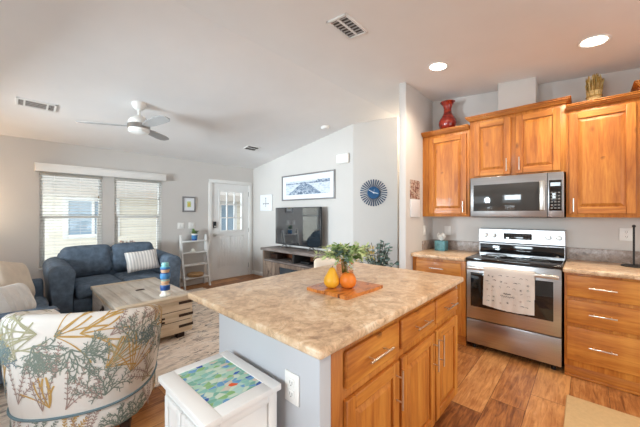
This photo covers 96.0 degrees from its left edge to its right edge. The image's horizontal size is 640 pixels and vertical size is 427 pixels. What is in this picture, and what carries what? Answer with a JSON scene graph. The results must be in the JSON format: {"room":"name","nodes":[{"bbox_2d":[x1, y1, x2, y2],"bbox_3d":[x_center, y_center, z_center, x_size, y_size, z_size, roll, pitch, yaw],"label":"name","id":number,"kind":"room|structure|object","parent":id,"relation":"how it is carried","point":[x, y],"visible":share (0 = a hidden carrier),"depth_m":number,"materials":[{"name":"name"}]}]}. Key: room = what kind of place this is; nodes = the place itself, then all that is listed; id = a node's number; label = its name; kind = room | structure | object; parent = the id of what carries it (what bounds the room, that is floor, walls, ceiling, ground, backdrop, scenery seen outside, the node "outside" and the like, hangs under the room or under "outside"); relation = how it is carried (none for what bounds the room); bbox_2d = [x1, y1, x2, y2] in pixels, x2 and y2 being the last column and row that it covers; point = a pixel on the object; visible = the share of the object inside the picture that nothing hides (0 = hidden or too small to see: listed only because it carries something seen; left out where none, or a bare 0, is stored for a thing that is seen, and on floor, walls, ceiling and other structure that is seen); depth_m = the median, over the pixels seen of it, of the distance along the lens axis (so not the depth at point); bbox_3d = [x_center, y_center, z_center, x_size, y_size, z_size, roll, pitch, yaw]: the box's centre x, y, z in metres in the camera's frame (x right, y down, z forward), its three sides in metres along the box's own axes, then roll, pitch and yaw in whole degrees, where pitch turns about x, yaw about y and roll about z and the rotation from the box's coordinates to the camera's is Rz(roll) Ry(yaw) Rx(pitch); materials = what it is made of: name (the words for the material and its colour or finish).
{"room":"open-plan kitchen","nodes":[
{"label":"open-plan kitchen","id":0,"kind":"room"},
{"bbox_2d":[0,135,252,296],"bbox_3d":[-3.184,0.100,4.837,0.120,2.520,5.030,0,0,43],"label":"wall","id":1,"kind":"structure","parent":0,"point":[19,180],"depth_m":4.51,"materials":[{"name":"beige paint"}]},
{"bbox_2d":[39,172,101,267],"bbox_3d":[-3.691,0.083,4.287,0.060,1.335,0.705,0,0,43],"label":"window","id":2,"kind":"structure","parent":1,"relation":"in","point":[99,217],"depth_m":4.05,"materials":[{"name":"white paint"}]},
{"bbox_2d":[40,172,101,267],"bbox_3d":[-3.646,0.080,4.245,0.058,1.324,0.697,0,0,43],"label":"window blind","id":3,"kind":"object","parent":2,"relation":"attached to","point":[41,173],"visible":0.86,"depth_m":4.18,"materials":[{"name":"plastic"}]},
{"bbox_2d":[34,162,166,180],"bbox_3d":[-3.319,-0.643,4.529,0.100,0.117,1.665,0,0,43],"label":"window valance","id":4,"kind":"object","parent":1,"relation":"attached to","point":[46,167],"visible":1,"depth_m":4.38,"materials":[{"name":"white paint"}]},
{"bbox_2d":[114,180,160,249],"bbox_3d":[-3.108,0.083,4.919,0.060,1.335,0.695,0,0,43],"label":"window","id":5,"kind":"structure","parent":1,"relation":"in","point":[158,217],"depth_m":4.95,"materials":[{"name":"white paint"}]},
{"bbox_2d":[114,178,160,248],"bbox_3d":[-3.062,0.080,4.877,0.058,1.324,0.687,0,0,43],"label":"window blind","id":6,"kind":"object","parent":5,"relation":"attached to","point":[115,179],"visible":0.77,"depth_m":4.86,"materials":[{"name":"plastic"}]},
{"bbox_2d":[178,223,183,228],"bbox_3d":[-2.597,0.220,5.376,0.011,0.116,0.118,0,0,43],"label":"light switch","id":7,"kind":"object","parent":1,"relation":"attached to","point":[180,225],"visible":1,"depth_m":5.38,"materials":[{"name":"white plastic"}]},
{"bbox_2d":[182,196,195,211],"bbox_3d":[-2.492,-0.185,5.480,0.025,0.290,0.245,0,0,43],"label":"framed print","id":8,"kind":"object","parent":1,"relation":"attached to","point":[188,203],"visible":1,"depth_m":5.47,"materials":[{"name":"paper"}]},
{"bbox_2d":[188,222,194,228],"bbox_3d":[-2.461,0.220,5.523,0.011,0.116,0.118,0,0,43],"label":"light switch","id":9,"kind":"object","parent":1,"relation":"attached to","point":[190,224],"visible":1,"depth_m":5.52,"materials":[{"name":"white plastic"}]},
{"bbox_2d":[181,270,252,286],"bbox_3d":[-3.176,1.317,4.747,0.014,0.085,4.910,0,0,43],"label":"baseboard","id":10,"kind":"structure","parent":1,"relation":"attached to","point":[198,281],"depth_m":5.55,"materials":[{"name":"white paint"}]},
{"bbox_2d":[208,179,251,280],"bbox_3d":[-1.931,0.327,6.181,0.138,2.067,1.009,0,0,43],"label":"door frame","id":11,"kind":"structure","parent":1,"relation":"attached to","point":[210,181],"depth_m":6.07,"materials":[{"name":"white paint"}]},
{"bbox_2d":[212,183,248,279],"bbox_3d":[-1.882,0.357,6.146,0.118,1.981,0.877,0,0,43],"label":"door","id":12,"kind":"structure","parent":1,"relation":"in","point":[229,247],"depth_m":6.12,"materials":[{"name":"white paint"}]},
{"bbox_2d":[0,0,639,168],"bbox_3d":[0.330,-1.335,2.540,8.460,0.664,6.720,0,0,43],"label":"ceiling","id":13,"kind":"structure","parent":0,"point":[228,76],"depth_m":2.65,"materials":[{"name":"white paint"}]},
{"bbox_2d":[15,97,56,112],"bbox_3d":[-3.109,-1.196,3.162,0.189,0.042,0.320,0,0,43],"label":"ceiling vent","id":14,"kind":"object","parent":13,"relation":"in","point":[23,102],"visible":1,"depth_m":3.15,"materials":[{"name":"white metal"}]},
{"bbox_2d":[76,101,169,140],"bbox_3d":[-2.082,-1.121,3.294,1.017,0.361,1.001,0,0,43],"label":"ceiling fan","id":15,"kind":"object","parent":13,"relation":"hanging from","point":[139,125],"visible":1,"depth_m":3.30,"materials":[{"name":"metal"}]},
{"bbox_2d":[243,145,260,150],"bbox_3d":[-1.235,-1.193,5.222,0.199,0.044,0.260,0,0,43],"label":"ceiling vent","id":16,"kind":"object","parent":13,"relation":"in","point":[249,147],"visible":1,"depth_m":5.21,"materials":[{"name":"white metal"}]},
{"bbox_2d":[321,125,328,129],"bbox_3d":[0.082,-1.393,4.659,0.141,0.057,0.140,0,0,43],"label":"smoke detector","id":17,"kind":"object","parent":13,"relation":"attached to","point":[325,127],"visible":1,"depth_m":4.62,"materials":[{"name":"white paint"}]},
{"bbox_2d":[327,13,367,39],"bbox_3d":[0.217,-1.458,2.249,0.190,0.032,0.290,0,0,43],"label":"ceiling vent","id":18,"kind":"object","parent":13,"relation":"in","point":[344,24],"visible":1,"depth_m":2.24,"materials":[{"name":"white metal"}]},
{"bbox_2d":[427,62,448,70],"bbox_3d":[1.146,-1.430,2.797,0.196,0.029,0.196,0,0,43],"label":"recessed light","id":19,"kind":"object","parent":13,"relation":"in","point":[436,67],"visible":1,"depth_m":2.79,"materials":[{"name":"white paint"}]},
{"bbox_2d":[577,34,611,47],"bbox_3d":[2.095,-1.320,2.203,0.196,0.029,0.196,0,0,43],"label":"recessed light","id":20,"kind":"object","parent":13,"relation":"in","point":[596,41],"visible":1,"depth_m":2.19,"materials":[{"name":"white paint"}]},
{"bbox_2d":[353,117,396,267],"bbox_3d":[0.891,-0.140,4.669,0.698,3.000,0.100,0,0,7],"label":"wall","id":21,"kind":"structure","parent":0,"point":[374,142],"depth_m":4.62,"materials":[{"name":"beige paint"}]},
{"bbox_2d":[360,179,386,205],"bbox_3d":[0.858,-0.340,4.606,0.430,0.430,0.034,0,0,7],"label":"clock","id":22,"kind":"object","parent":21,"relation":"attached to","point":[373,192],"visible":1,"depth_m":4.60,"materials":[{"name":"blue metal"}]},
{"bbox_2d":[114,274,639,426],"bbox_3d":[0.330,1.410,2.540,8.560,0.100,6.820,0,0,43],"label":"floor","id":23,"kind":"structure","parent":0,"point":[496,388],"depth_m":2.17,"materials":[{"name":"brown wood"}]},
{"bbox_2d":[0,287,218,426],"bbox_3d":[-2.076,1.356,3.405,2.730,0.008,2.690,0,0,43],"label":"area rug","id":24,"kind":"object","parent":23,"relation":"on","point":[201,342],"visible":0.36,"depth_m":2.94,"materials":[{"name":"beige carpet"}]},
{"bbox_2d":[0,278,58,383],"bbox_3d":[-3.151,0.931,2.631,1.790,0.842,1.032,0,0,43],"label":"sofa","id":25,"kind":"object","parent":24,"relation":"on","point":[42,302],"visible":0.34,"depth_m":3.17,"materials":[{"name":"fabric"}]},
{"bbox_2d":[0,262,34,297],"bbox_3d":[-3.214,0.693,3.006,0.247,0.470,0.539,0,0,-15],"label":"pillow","id":26,"kind":"object","parent":25,"relation":"on","point":[11,273],"visible":0.59,"depth_m":2.98,"materials":[{"name":"fabric"}]},
{"bbox_2d":[0,283,36,313],"bbox_3d":[-2.691,0.767,2.509,0.234,0.319,0.466,0,0,-21],"label":"ribbed pillow","id":27,"kind":"object","parent":25,"relation":"on","point":[17,296],"visible":0.77,"depth_m":2.47,"materials":[{"name":"white fabric"}]},
{"bbox_2d":[35,296,47,304],"bbox_3d":[-3.399,1.010,3.020,0.441,0.136,0.795,0,0,43],"label":"seat cushion","id":28,"kind":"object","parent":25,"relation":"on","point":[39,299],"depth_m":3.23,"materials":[{"name":"blue fabric"}]},
{"bbox_2d":[36,304,48,307],"bbox_3d":[-3.071,1.009,2.717,0.442,0.136,0.793,0,0,43],"label":"seat cushion","id":29,"kind":"object","parent":25,"relation":"on","point":[38,305],"depth_m":3.02,"materials":[{"name":"blue fabric"}]},
{"bbox_2d":[0,304,161,426],"bbox_3d":[-1.485,0.943,1.875,0.790,0.816,0.775,0,0,-17],"label":"barrel armchair","id":30,"kind":"object","parent":24,"relation":"on","point":[82,369],"visible":1,"depth_m":1.56,"materials":[{"name":"beige fabric"}]},
{"bbox_2d":[42,242,180,313],"bbox_3d":[-2.970,0.901,4.189,0.952,0.902,1.500,0,0,43],"label":"sofa","id":31,"kind":"object","parent":24,"relation":"on","point":[69,277],"visible":0.61,"depth_m":4.02,"materials":[{"name":"fabric"}]},
{"bbox_2d":[59,245,111,276],"bbox_3d":[-3.395,0.677,4.190,0.296,0.456,0.598,0,0,43],"label":"cushion","id":32,"kind":"object","parent":31,"relation":"on","point":[86,260],"depth_m":4.12,"materials":[{"name":"blue fabric"}]},
{"bbox_2d":[73,274,121,298],"bbox_3d":[-3.054,0.972,3.924,0.712,0.211,0.500,0,0,43],"label":"seat cushion","id":33,"kind":"object","parent":31,"relation":"on","point":[83,283],"depth_m":3.74,"materials":[{"name":"blue fabric"}]},
{"bbox_2d":[110,242,152,271],"bbox_3d":[-3.006,0.678,4.614,0.292,0.454,0.600,0,0,43],"label":"cushion","id":34,"kind":"object","parent":31,"relation":"on","point":[118,263],"depth_m":4.42,"materials":[{"name":"blue fabric"}]},
{"bbox_2d":[113,269,160,281],"bbox_3d":[-2.711,0.972,4.294,0.714,0.211,0.500,0,0,43],"label":"seat cushion","id":35,"kind":"object","parent":31,"relation":"on","point":[122,274],"depth_m":4.21,"materials":[{"name":"blue fabric"}]},
{"bbox_2d":[124,249,159,272],"bbox_3d":[-2.616,0.684,4.244,0.180,0.296,0.429,0,0,43],"label":"striped pillow","id":36,"kind":"object","parent":31,"relation":"on","point":[142,260],"visible":1,"depth_m":4.19,"materials":[{"name":"white fabric"}]},
{"bbox_2d":[91,277,192,337],"bbox_3d":[-2.106,1.114,3.344,1.260,0.476,0.741,0,0,43],"label":"coffee table","id":37,"kind":"object","parent":24,"relation":"on","point":[177,312],"visible":0.69,"depth_m":3.12,"materials":[{"name":"wood"}]},
{"bbox_2d":[160,262,170,296],"bbox_3d":[-1.683,0.703,3.131,0.110,0.360,0.110,0,0,43],"label":"sculpture","id":38,"kind":"object","parent":37,"relation":"on","point":[165,268],"visible":1,"depth_m":3.10,"materials":[{"name":"blue ceramic"}]},
{"bbox_2d":[179,234,210,289],"bbox_3d":[-2.348,0.875,5.411,0.270,0.970,0.498,0,0,43],"label":"ladder shelf","id":39,"kind":"object","parent":23,"relation":"on","point":[206,257],"visible":0.91,"depth_m":5.37,"materials":[{"name":"white paint"}]},
{"bbox_2d":[190,229,198,239],"bbox_3d":[-2.380,0.388,5.473,0.142,0.221,0.200,0,0,43],"label":"potted plant","id":40,"kind":"object","parent":39,"relation":"on","point":[194,236],"visible":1,"depth_m":5.42,"materials":[{"name":"green plant"}]},
{"bbox_2d":[187,271,203,276],"bbox_3d":[-2.348,1.135,5.433,0.298,0.066,0.298,0,0,43],"label":"woven basket","id":41,"kind":"object","parent":39,"relation":"on","point":[197,273],"visible":1,"depth_m":5.35,"materials":[{"name":"brown wicker"}]},
{"bbox_2d":[158,350,280,426],"bbox_3d":[-0.396,1.000,1.108,0.395,0.720,0.309,0,0,43],"label":"side table","id":42,"kind":"object","parent":23,"relation":"on","point":[222,389],"visible":1,"depth_m":1.06,"materials":[{"name":"paint"}]},
{"bbox_2d":[260,246,339,277],"bbox_3d":[-0.337,1.002,5.121,1.780,0.715,0.470,0,0,43],"label":"tv stand","id":43,"kind":"object","parent":23,"relation":"on","point":[292,256],"visible":0.27,"depth_m":5.21,"materials":[{"name":"brown wood"}]},
{"bbox_2d":[271,253,282,258],"bbox_3d":[-0.825,0.809,5.551,0.180,0.098,0.160,0,0,43],"label":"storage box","id":44,"kind":"object","parent":43,"relation":"on","point":[273,255],"visible":1,"depth_m":5.50,"materials":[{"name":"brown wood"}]},
{"bbox_2d":[276,207,321,250],"bbox_3d":[-0.422,0.260,5.315,1.220,0.770,0.200,0,0,43],"label":"television","id":45,"kind":"object","parent":43,"relation":"on","point":[296,226],"visible":0.95,"depth_m":5.24,"materials":[{"name":"black glass"}]},
{"bbox_2d":[300,260,313,264],"bbox_3d":[-0.220,0.837,4.952,0.200,0.044,0.140,0,0,43],"label":"media box","id":46,"kind":"object","parent":43,"relation":"on","point":[305,262],"visible":0.94,"depth_m":4.91,"materials":[{"name":"black plastic"}]},
{"bbox_2d":[314,258,358,267],"bbox_3d":[0.154,0.905,3.253,0.480,0.911,0.554,0,0,-5],"label":"chair","id":47,"kind":"object","parent":23,"relation":"on","point":[318,262],"visible":0.07,"depth_m":2.97,"materials":[{"name":"fabric"}]},
{"bbox_2d":[219,286,458,426],"bbox_3d":[0.246,0.923,1.746,0.762,0.874,1.430,0,0,43],"label":"kitchen island","id":48,"kind":"object","parent":23,"relation":"on","point":[403,372],"visible":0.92,"depth_m":1.30,"materials":[{"name":"grey paint"}]},
{"bbox_2d":[285,369,299,407],"bbox_3d":[-0.107,0.660,1.093,0.080,0.116,0.010,0,0,43],"label":"wall outlet","id":49,"kind":"object","parent":48,"relation":"attached to","point":[292,381],"visible":1,"depth_m":1.08,"materials":[{"name":"white plastic"}]},
{"bbox_2d":[288,377,293,398],"bbox_3d":[-0.109,0.660,1.091,0.032,0.072,0.004,0,0,43],"label":"receptacle","id":50,"kind":"object","parent":49,"relation":"attached to","point":[290,379],"depth_m":1.09,"materials":[{"name":"white plastic"}]},
{"bbox_2d":[188,261,463,359],"bbox_3d":[0.133,0.465,1.840,1.030,0.037,1.505,0,0,43],"label":"island countertop","id":51,"kind":"structure","parent":48,"relation":"on","point":[281,307],"depth_m":1.44,"materials":[{"name":"beige stone"}]},
{"bbox_2d":[307,277,382,299],"bbox_3d":[0.144,0.437,1.716,0.326,0.018,0.347,0,0,43],"label":"cutting board","id":52,"kind":"object","parent":51,"relation":"on","point":[360,288],"visible":0.74,"depth_m":1.63,"materials":[{"name":"orange wood"}]},
{"bbox_2d":[324,266,338,287],"bbox_3d":[0.067,0.364,1.677,0.092,0.128,0.092,0,0,43],"label":"pear","id":53,"kind":"object","parent":52,"relation":"on","point":[331,280],"visible":1,"depth_m":1.65,"materials":[{"name":"yellow food"}]},
{"bbox_2d":[340,272,355,288],"bbox_3d":[0.162,0.383,1.674,0.098,0.091,0.098,0,0,43],"label":"orange","id":54,"kind":"object","parent":52,"relation":"on","point":[347,279],"visible":1,"depth_m":1.64,"materials":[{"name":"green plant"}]},
{"bbox_3d":[0.154,0.353,1.797,0.108,0.150,0.108,0,0,43],"label":"glass jar vase","id":55,"kind":"object","parent":52,"relation":"on","visible":0},
{"bbox_2d":[313,241,373,272],"bbox_3d":[0.167,0.289,1.790,0.353,0.243,0.326,0,0,25],"label":"flower bouquet","id":56,"kind":"object","parent":55,"relation":"in","point":[346,255],"visible":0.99,"depth_m":1.73,"materials":[{"name":"green plant"}]},
{"bbox_2d":[359,240,398,266],"bbox_3d":[0.784,0.847,3.931,0.532,1.026,0.508,0,0,-20],"label":"eucalyptus plant","id":57,"kind":"object","parent":23,"relation":"on","point":[383,254],"visible":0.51,"depth_m":3.87,"materials":[{"name":"green plant"}]},
{"bbox_2d":[413,256,468,345],"bbox_3d":[1.470,0.924,3.352,0.570,0.872,0.655,0,0,43],"label":"base cabinet","id":58,"kind":"object","parent":23,"relation":"on","point":[439,266],"visible":0.33,"depth_m":2.99,"materials":[{"name":"brown wood"}]},
{"bbox_2d":[411,239,479,261],"bbox_3d":[1.471,0.408,3.354,0.571,0.156,0.655,0,0,43],"label":"countertop","id":59,"kind":"structure","parent":58,"relation":"on","point":[457,250],"depth_m":3.42,"materials":[{"name":"beige laminate"}]},
{"bbox_2d":[435,233,447,250],"bbox_3d":[1.486,0.336,3.527,0.120,0.216,0.120,0,0,43],"label":"tissue box","id":60,"kind":"object","parent":59,"relation":"on","point":[441,244],"visible":1,"depth_m":3.49,"materials":[{"name":"teal cardboard"}]},
{"bbox_2d":[466,228,565,369],"bbox_3d":[1.956,0.760,2.894,0.758,1.200,0.652,0,0,43],"label":"range","id":61,"kind":"object","parent":23,"relation":"on","point":[539,337],"visible":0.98,"depth_m":2.75,"materials":[{"name":"silver metal"}]},
{"bbox_2d":[483,266,534,315],"bbox_3d":[1.735,0.702,2.664,0.403,0.391,0.047,0,0,43],"label":"tea towel","id":62,"kind":"object","parent":61,"relation":"hanging from","point":[509,290],"visible":1,"depth_m":2.64,"materials":[{"name":"fabric"}]},
{"bbox_2d":[466,252,565,268],"bbox_3d":[1.953,0.454,2.891,0.758,0.026,0.542,0,0,43],"label":"cooktop","id":63,"kind":"object","parent":61,"relation":"in","point":[512,259],"depth_m":2.80,"materials":[{"name":"black glass"}]},
{"bbox_2d":[563,395,639,426],"bbox_3d":[1.834,1.352,1.607,0.725,0.016,0.810,0,0,43],"label":"kitchen mat","id":64,"kind":"object","parent":23,"relation":"on","point":[579,412],"visible":1,"depth_m":1.91,"materials":[{"name":"beige fabric"}]},
{"bbox_2d":[564,272,639,395],"bbox_3d":[2.422,0.924,2.474,0.470,0.872,0.655,0,0,43],"label":"base cabinet","id":65,"kind":"object","parent":23,"relation":"on","point":[602,313],"visible":0.97,"depth_m":2.26,"materials":[{"name":"brown wood"}]},
{"bbox_3d":[2.817,0.924,2.109,0.600,0.872,0.655,0,0,43],"label":"cabinet","id":66,"kind":"object","parent":23,"relation":"on","visible":0},
{"bbox_2d":[563,247,639,279],"bbox_3d":[2.645,0.408,2.271,1.092,0.156,0.655,0,0,43],"label":"countertop","id":67,"kind":"structure","parent":66,"relation":"on","point":[588,261],"depth_m":2.57,"materials":[{"name":"beige stone"}]},
{"bbox_2d":[621,225,639,267],"bbox_3d":[2.662,0.268,2.442,0.156,0.354,0.156,0,0,43],"label":"paper towel holder","id":68,"kind":"object","parent":67,"relation":"on","point":[633,265],"visible":1,"depth_m":2.44,"materials":[{"name":"black metal"}]},
{"bbox_2d":[397,117,398,267],"bbox_3d":[1.568,-0.140,5.017,0.100,3.000,1.100,0,0,43],"label":"wall","id":69,"kind":"structure","parent":0,"point":[397,117],"depth_m":4.59,"materials":[{"name":"beige paint"}]},
{"bbox_2d":[399,82,432,269],"bbox_3d":[1.703,-0.140,4.089,0.082,3.000,2.280,0,0,43],"label":"wall partition","id":70,"kind":"structure","parent":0,"point":[415,109],"depth_m":3.29,"materials":[{"name":"beige paint"}]},
{"bbox_2d":[410,179,419,216],"bbox_3d":[1.118,-0.180,3.384,0.011,0.430,0.250,0,0,43],"label":"wall calendar","id":71,"kind":"object","parent":70,"relation":"attached to","point":[414,185],"visible":1,"depth_m":3.37,"materials":[{"name":"white paper"}]},
{"bbox_2d":[253,68,639,271],"bbox_3d":[1.567,-0.140,3.792,8.280,3.000,0.120,0,0,43],"label":"wall","id":72,"kind":"structure","parent":0,"point":[581,232],"depth_m":3.76,"materials":[{"name":"beige paint"}]},
{"bbox_2d":[253,270,262,275],"bbox_3d":[-0.488,1.317,5.598,2.781,0.085,0.014,0,0,43],"label":"baseboard","id":73,"kind":"structure","parent":72,"relation":"attached to","point":[254,271],"depth_m":6.40,"materials":[{"name":"white paint"}]},
{"bbox_2d":[260,194,271,210],"bbox_3d":[-1.160,-0.242,6.212,0.410,0.345,0.024,0,0,43],"label":"canvas","id":74,"kind":"object","parent":72,"relation":"attached to","point":[265,200],"visible":1,"depth_m":6.19,"materials":[{"name":"white"}]},
{"bbox_2d":[282,169,335,200],"bbox_3d":[-0.257,-0.511,5.373,1.395,0.498,0.030,0,0,43],"label":"picture","id":75,"kind":"object","parent":72,"relation":"attached to","point":[320,184],"visible":1,"depth_m":5.30,"materials":[{"name":"white paper"}]},
{"bbox_2d":[336,153,348,163],"bbox_3d":[0.376,-0.917,4.772,0.260,0.165,0.055,0,0,43],"label":"door chime","id":76,"kind":"object","parent":72,"relation":"attached to","point":[343,158],"visible":1,"depth_m":4.74,"materials":[{"name":"white plastic"}]},
{"bbox_2d":[421,124,470,216],"bbox_3d":[1.549,-0.478,3.465,0.532,1.016,0.378,0,0,43],"label":"upper cabinet","id":77,"kind":"object","parent":72,"relation":"attached to","point":[446,151],"visible":0.91,"depth_m":3.34,"materials":[{"name":"brown wood"}]},
{"bbox_2d":[439,100,456,128],"bbox_3d":[1.541,-1.168,3.476,0.204,0.361,0.204,0,0,43],"label":"vase","id":78,"kind":"object","parent":77,"relation":"on","point":[447,120],"visible":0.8,"depth_m":3.42,"materials":[{"name":"ceramic"}]},
{"bbox_2d":[444,226,450,234],"bbox_3d":[1.619,0.210,3.656,0.080,0.116,0.011,0,0,43],"label":"light switch","id":79,"kind":"object","parent":72,"relation":"attached to","point":[447,229],"visible":0.92,"depth_m":3.65,"materials":[{"name":"white plastic"}]},
{"bbox_2d":[422,239,479,251],"bbox_3d":[1.578,0.389,3.470,0.571,0.118,0.340,0,0,43],"label":"backsplash","id":80,"kind":"structure","parent":72,"relation":"attached to","point":[427,244],"depth_m":3.55,"materials":[{"name":"grey stone"}]},
{"bbox_2d":[465,95,571,178],"bbox_3d":[2.043,-0.723,3.009,0.886,0.676,0.378,0,0,43],"label":"upper cabinet","id":81,"kind":"object","parent":72,"relation":"attached to","point":[529,138],"visible":0.94,"depth_m":2.85,"materials":[{"name":"brown wood"}]},
{"bbox_2d":[470,172,565,217],"bbox_3d":[2.028,-0.173,2.977,0.770,0.417,0.444,0,0,43],"label":"microwave","id":82,"kind":"object","parent":81,"relation":"attached to","point":[538,195],"visible":0.99,"depth_m":2.80,"materials":[{"name":"silver metal"}]},
{"bbox_2d":[498,77,538,110],"bbox_3d":[2.105,-1.183,3.058,0.325,0.427,0.230,0,0,43],"label":"chase","id":83,"kind":"object","parent":81,"relation":"on","point":[511,94],"visible":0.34,"depth_m":2.97,"materials":[{"name":"beige paint"}]},
{"bbox_2d":[566,90,639,217],"bbox_3d":[2.509,-0.478,2.579,0.455,1.016,0.378,0,0,43],"label":"upper cabinet","id":84,"kind":"object","parent":72,"relation":"attached to","point":[603,134],"visible":1,"depth_m":2.46,"materials":[{"name":"brown wood"}]},
{"bbox_2d":[585,74,603,100],"bbox_3d":[2.483,-1.124,2.604,0.129,0.272,0.134,0,0,43],"label":"bundle","id":85,"kind":"object","parent":84,"relation":"on","point":[594,87],"visible":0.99,"depth_m":2.57,"materials":[{"name":"wicker"}]},
{"bbox_2d":[630,80,639,91],"bbox_3d":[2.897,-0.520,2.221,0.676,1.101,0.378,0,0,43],"label":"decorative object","id":86,"kind":"object","parent":84,"relation":"on","point":[636,85],"visible":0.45,"depth_m":2.36,"materials":[{"name":"brown wood"}]},
{"bbox_2d":[566,247,639,264],"bbox_3d":[2.860,0.389,2.504,1.092,0.118,0.020,0,0,43],"label":"backsplash","id":87,"kind":"structure","parent":72,"relation":"attached to","point":[602,255],"depth_m":2.69,"materials":[{"name":"grey laminate"}]},
{"bbox_2d":[619,228,632,240],"bbox_3d":[2.765,0.185,2.599,0.090,0.116,0.010,0,0,43],"label":"wall outlet","id":88,"kind":"object","parent":72,"relation":"attached to","point":[625,234],"visible":0.88,"depth_m":2.60,"materials":[{"name":"white plastic"}]},
{"bbox_2d":[624,230,628,238],"bbox_3d":[2.764,0.185,2.597,0.032,0.072,0.004,0,0,43],"label":"receptacle","id":89,"kind":"object","parent":88,"relation":"attached to","point":[626,232],"depth_m":2.60,"materials":[{"name":"white plastic"}]},
{"label":"outside","id":90,"kind":"structure","parent":0,"visible":0},
{"bbox_3d":[-11.784,1.910,13.595,24.240,0.100,32.000,0,0,43],"label":"ground","id":91,"kind":"structure","parent":90,"visible":0},
{"bbox_2d":[43,175,239,259],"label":"window","id":92,"kind":"structure","parent":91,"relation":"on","point":[71,228],"depth_m":7.36,"materials":[{"name":"beige"}]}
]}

